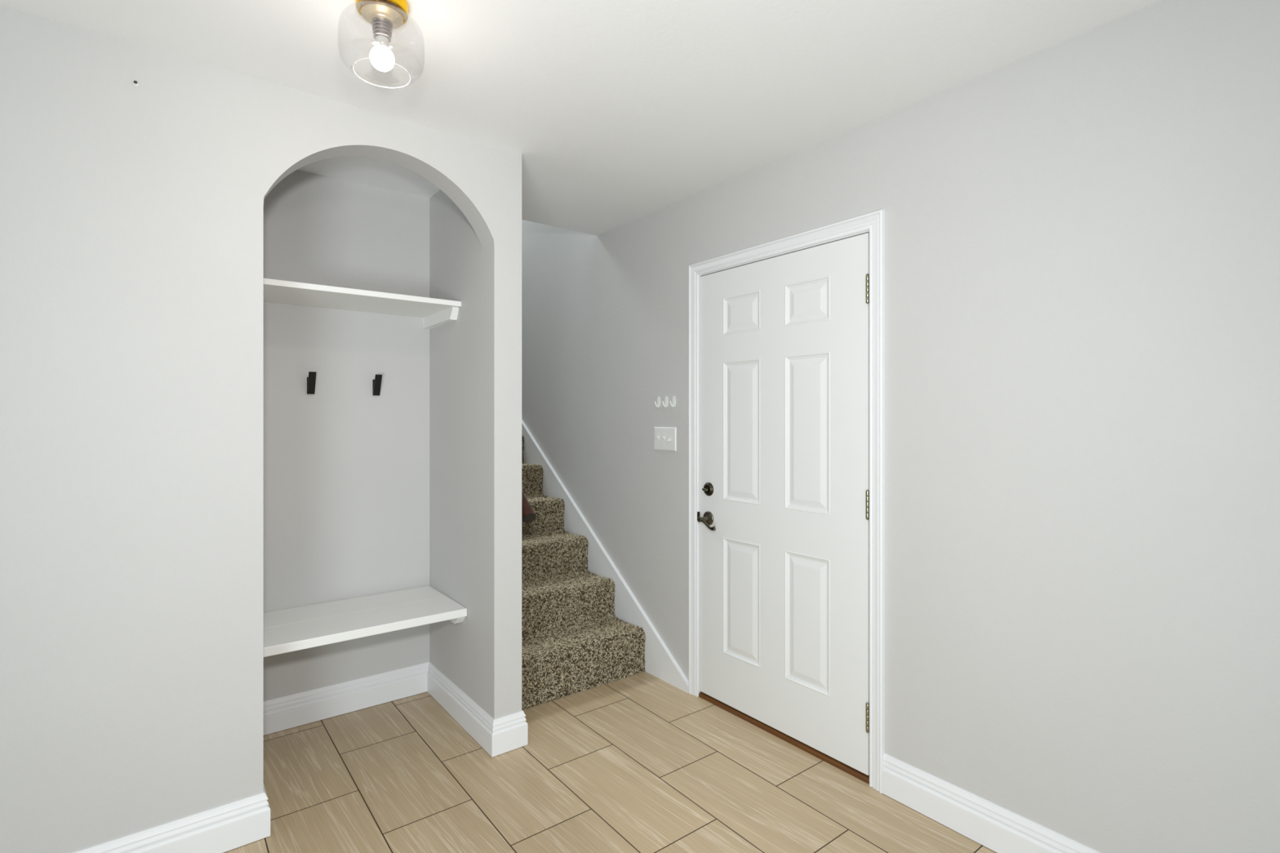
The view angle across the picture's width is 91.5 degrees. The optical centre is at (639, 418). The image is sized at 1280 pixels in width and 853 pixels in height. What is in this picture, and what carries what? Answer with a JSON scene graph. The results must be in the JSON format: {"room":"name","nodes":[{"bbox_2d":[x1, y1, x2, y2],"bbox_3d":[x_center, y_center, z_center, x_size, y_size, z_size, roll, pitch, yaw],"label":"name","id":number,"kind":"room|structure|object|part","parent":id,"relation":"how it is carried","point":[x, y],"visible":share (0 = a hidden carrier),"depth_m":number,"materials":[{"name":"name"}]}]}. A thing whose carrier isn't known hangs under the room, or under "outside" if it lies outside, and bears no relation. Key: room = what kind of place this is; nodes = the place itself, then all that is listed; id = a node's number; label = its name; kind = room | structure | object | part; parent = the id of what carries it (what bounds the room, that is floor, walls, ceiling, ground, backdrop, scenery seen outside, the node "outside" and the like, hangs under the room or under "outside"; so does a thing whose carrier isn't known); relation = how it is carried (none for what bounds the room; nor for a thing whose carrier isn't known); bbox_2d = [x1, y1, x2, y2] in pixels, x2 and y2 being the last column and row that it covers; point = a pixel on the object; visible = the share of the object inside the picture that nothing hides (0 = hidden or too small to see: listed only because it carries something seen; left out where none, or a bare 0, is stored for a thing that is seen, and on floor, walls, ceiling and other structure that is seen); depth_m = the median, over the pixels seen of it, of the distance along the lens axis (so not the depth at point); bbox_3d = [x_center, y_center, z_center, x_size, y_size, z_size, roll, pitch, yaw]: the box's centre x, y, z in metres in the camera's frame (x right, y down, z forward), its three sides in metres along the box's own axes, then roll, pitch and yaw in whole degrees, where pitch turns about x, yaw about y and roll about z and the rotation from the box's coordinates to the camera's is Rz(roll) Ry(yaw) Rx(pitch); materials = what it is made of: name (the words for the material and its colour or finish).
{"room":"entryway","nodes":[
{"label":"entryway","id":0,"kind":"room"},
{"bbox_2d":[0,4,521,852],"bbox_3d":[-2.662,0.129,0.990,5.396,2.457,0.118,0,0,-38],"label":"wall","id":1,"kind":"structure","parent":0,"point":[131,216],"depth_m":1.85,"materials":[{"name":"paint"}]},
{"bbox_2d":[133,80,138,85],"bbox_3d":[-1.476,-0.982,1.827,0.013,0.013,0.012,0,0,-38],"label":"screw","id":2,"kind":"object","parent":1,"relation":"attached to","point":[135,82],"visible":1,"depth_m":1.83,"materials":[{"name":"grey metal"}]},
{"bbox_2d":[73,662,429,852],"bbox_3d":[-2.901,1.286,1.199,5.273,0.139,0.776,0,0,-38],"label":"baseboard","id":3,"kind":"structure","parent":1,"relation":"attached to","point":[225,828],"depth_m":2.01,"materials":[{"name":"paint"}]},
{"bbox_2d":[263,169,429,701],"bbox_3d":[-1.454,0.129,2.883,0.923,2.457,0.120,0,0,-38],"label":"wall","id":4,"kind":"structure","parent":0,"point":[346,467],"depth_m":2.87,"materials":[{"name":"paint"}]},
{"bbox_2d":[306,371,316,394],"bbox_3d":[-1.458,-0.156,2.769,0.030,0.099,0.055,0,0,-38],"label":"coat hook","id":5,"kind":"object","parent":4,"relation":"attached to","point":[311,380],"visible":1,"depth_m":2.77,"materials":[{"name":"black metal"}]},
{"bbox_2d":[263,278,461,328],"bbox_3d":[-1.243,-0.484,2.708,0.805,0.076,0.417,0,0,-38],"label":"shelf","id":6,"kind":"object","parent":4,"relation":"attached to","point":[435,313],"visible":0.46,"depth_m":2.67,"materials":[{"name":"paint"}]},
{"bbox_2d":[263,585,466,657],"bbox_3d":[-1.222,0.871,2.681,0.805,0.076,0.484,0,0,-38],"label":"bench","id":7,"kind":"object","parent":4,"relation":"attached to","point":[301,628],"visible":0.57,"depth_m":2.62,"materials":[{"name":"paint"}]},
{"bbox_2d":[372,374,382,395],"bbox_3d":[-1.237,-0.156,2.939,0.030,0.099,0.055,0,0,-38],"label":"coat hook","id":8,"kind":"object","parent":4,"relation":"attached to","point":[376,383],"visible":1,"depth_m":2.94,"materials":[{"name":"black metal"}]},
{"bbox_3d":[-1.253,-0.146,2.959,0.029,0.075,0.004,0,0,-38],"label":"plate","id":9,"kind":"part","parent":8,"relation":"part of","materials":[{"name":"black metal"}]},
{"bbox_2d":[429,189,482,708],"bbox_3d":[-1.813,-1.093,4.204,0.123,4.900,3.930,0,0,-38],"label":"wall","id":10,"kind":"structure","parent":0,"point":[455,251],"depth_m":2.83,"materials":[{"name":"paint"}]},
{"bbox_2d":[426,662,528,757],"bbox_3d":[-0.766,1.286,2.848,0.159,0.139,0.776,0,0,-38],"label":"baseboard","id":11,"kind":"structure","parent":10,"relation":"attached to","point":[503,735],"depth_m":2.61,"materials":[{"name":"paint"}]},
{"bbox_2d":[521,490,536,522],"bbox_3d":[-1.536,-0.801,4.033,0.106,2.509,3.432,0,0,-38],"label":"handrail","id":12,"kind":"object","parent":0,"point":[528,515],"visible":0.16,"depth_m":2.71,"materials":[{"name":"brown wood"}]},
{"bbox_2d":[0,0,1160,235],"bbox_3d":[-1.692,-1.250,0.463,6.288,0.300,10.000,0,0,-38],"label":"ceiling","id":13,"kind":"structure","parent":0,"point":[617,113],"depth_m":1.93,"materials":[{"name":"paint"}]},
{"bbox_2d":[351,0,411,88],"bbox_3d":[-0.679,-1.004,1.644,0.212,0.192,0.212,0,0,-38],"label":"ceiling light","id":14,"kind":"object","parent":13,"relation":"attached to","point":[384,16],"visible":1,"depth_m":1.62,"materials":[{"name":"gold metal"}]},
{"bbox_2d":[360,3,403,41],"bbox_3d":[-0.679,-1.040,1.644,0.104,0.080,0.104,0,0,-38],"label":"socket","id":15,"kind":"object","parent":14,"relation":"attached to","point":[384,18],"depth_m":1.62,"materials":[{"name":"metal"}]},
{"bbox_3d":[-0.679,-0.933,1.644,0.061,0.029,0.061,0,0,-38],"label":"bulb","id":16,"kind":"part","parent":14,"relation":"part of","materials":[{"name":"white glass"}]},
{"bbox_2d":[223,671,996,852],"bbox_3d":[-1.628,1.417,0.511,6.448,0.120,10.000,0,0,-38],"label":"floor","id":17,"kind":"structure","parent":0,"point":[638,762],"depth_m":2.28,"materials":[{"name":"tile"}]},
{"bbox_2d":[521,434,645,710],"bbox_3d":[-1.346,0.115,4.412,0.870,2.484,3.370,0,0,-38],"label":"carpeted staircase","id":18,"kind":"structure","parent":17,"relation":"on","point":[574,641],"depth_m":3.34,"materials":[{"name":"carpet"}]},
{"bbox_2d":[521,0,1279,852],"bbox_3d":[0.852,-1.093,2.427,0.140,4.900,10.000,0,0,-38],"label":"wall","id":19,"kind":"structure","parent":0,"point":[1082,230],"depth_m":1.84,"materials":[{"name":"paint"}]},
{"bbox_2d":[521,419,688,693],"bbox_3d":[-0.706,0.212,4.313,0.024,2.293,3.112,0,0,-38],"label":"trim","id":20,"kind":"structure","parent":19,"relation":"attached to","point":[660,663],"depth_m":3.60,"materials":[{"name":"paint"}]},
{"bbox_2d":[654,396,660,407],"bbox_3d":[0.089,-0.085,3.275,0.032,0.059,0.020,0,0,-38],"label":"hook","id":21,"kind":"object","parent":19,"relation":"attached to","point":[658,404],"visible":1,"depth_m":3.28,"materials":[{"name":"white plastic"}]},
{"bbox_3d":[0.098,-0.086,3.282,0.007,0.057,0.020,0,0,-38],"label":"plate","id":22,"kind":"part","parent":21,"relation":"part of","materials":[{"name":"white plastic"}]},
{"bbox_2d":[662,395,667,407],"bbox_3d":[0.127,-0.085,3.225,0.032,0.059,0.020,0,0,-38],"label":"hook","id":23,"kind":"object","parent":19,"relation":"attached to","point":[665,404],"visible":1,"depth_m":3.23,"materials":[{"name":"white plastic"}]},
{"bbox_3d":[0.137,-0.086,3.233,0.007,0.057,0.020,0,0,-38],"label":"plate","id":24,"kind":"part","parent":23,"relation":"part of","materials":[{"name":"white plastic"}]},
{"bbox_2d":[653,426,676,451],"bbox_3d":[0.123,0.107,3.239,0.022,0.122,0.177,0,0,-38],"label":"light switch","id":25,"kind":"object","parent":19,"relation":"attached to","point":[664,437],"visible":1,"depth_m":3.23,"materials":[{"name":"white plastic"}]},
{"bbox_2d":[669,395,675,407],"bbox_3d":[0.164,-0.085,3.178,0.032,0.059,0.020,0,0,-38],"label":"hook","id":26,"kind":"object","parent":19,"relation":"attached to","point":[673,400],"visible":1,"depth_m":3.18,"materials":[{"name":"white plastic"}]},
{"bbox_3d":[0.173,-0.086,3.185,0.007,0.057,0.020,0,0,-38],"label":"plate","id":27,"kind":"part","parent":26,"relation":"part of","materials":[{"name":"white plastic"}]},
{"bbox_2d":[697,232,869,775],"bbox_3d":[0.562,0.320,2.674,0.109,2.019,0.926,0,0,-38],"label":"door","id":28,"kind":"structure","parent":19,"relation":"in","point":[784,519],"depth_m":2.60,"materials":[{"name":"paint"}]},
{"bbox_3d":[0.324,0.479,2.989,0.013,0.068,0.068,0,0,-38],"label":"lever handle","id":29,"kind":"part","parent":28,"relation":"part of","materials":[{"name":"grey metal"}]},
{"bbox_3d":[0.316,0.495,2.918,0.014,0.051,0.105,0,0,-38],"label":"lever","id":30,"kind":"part","parent":28,"relation":"part of","materials":[{"name":"grey metal"}]},
{"bbox_2d":[698,691,869,784],"bbox_3d":[0.624,1.346,2.720,0.143,0.022,0.919,0,0,-38],"label":"threshold","id":31,"kind":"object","parent":19,"relation":"attached to","point":[794,742],"depth_m":2.60,"materials":[{"name":"brown wood"}]},
{"bbox_2d":[688,208,884,793],"bbox_3d":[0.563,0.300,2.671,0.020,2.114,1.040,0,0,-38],"label":"trim","id":32,"kind":"structure","parent":19,"relation":"attached to","point":[874,222],"depth_m":2.30,"materials":[{"name":"paint"}]},
{"bbox_2d":[882,753,1100,852],"bbox_3d":[2.364,1.286,0.340,0.018,0.139,4.849,0,0,-38],"label":"baseboard","id":33,"kind":"structure","parent":19,"relation":"attached to","point":[999,829],"depth_m":2.02,"materials":[{"name":"paint"}]}
]}

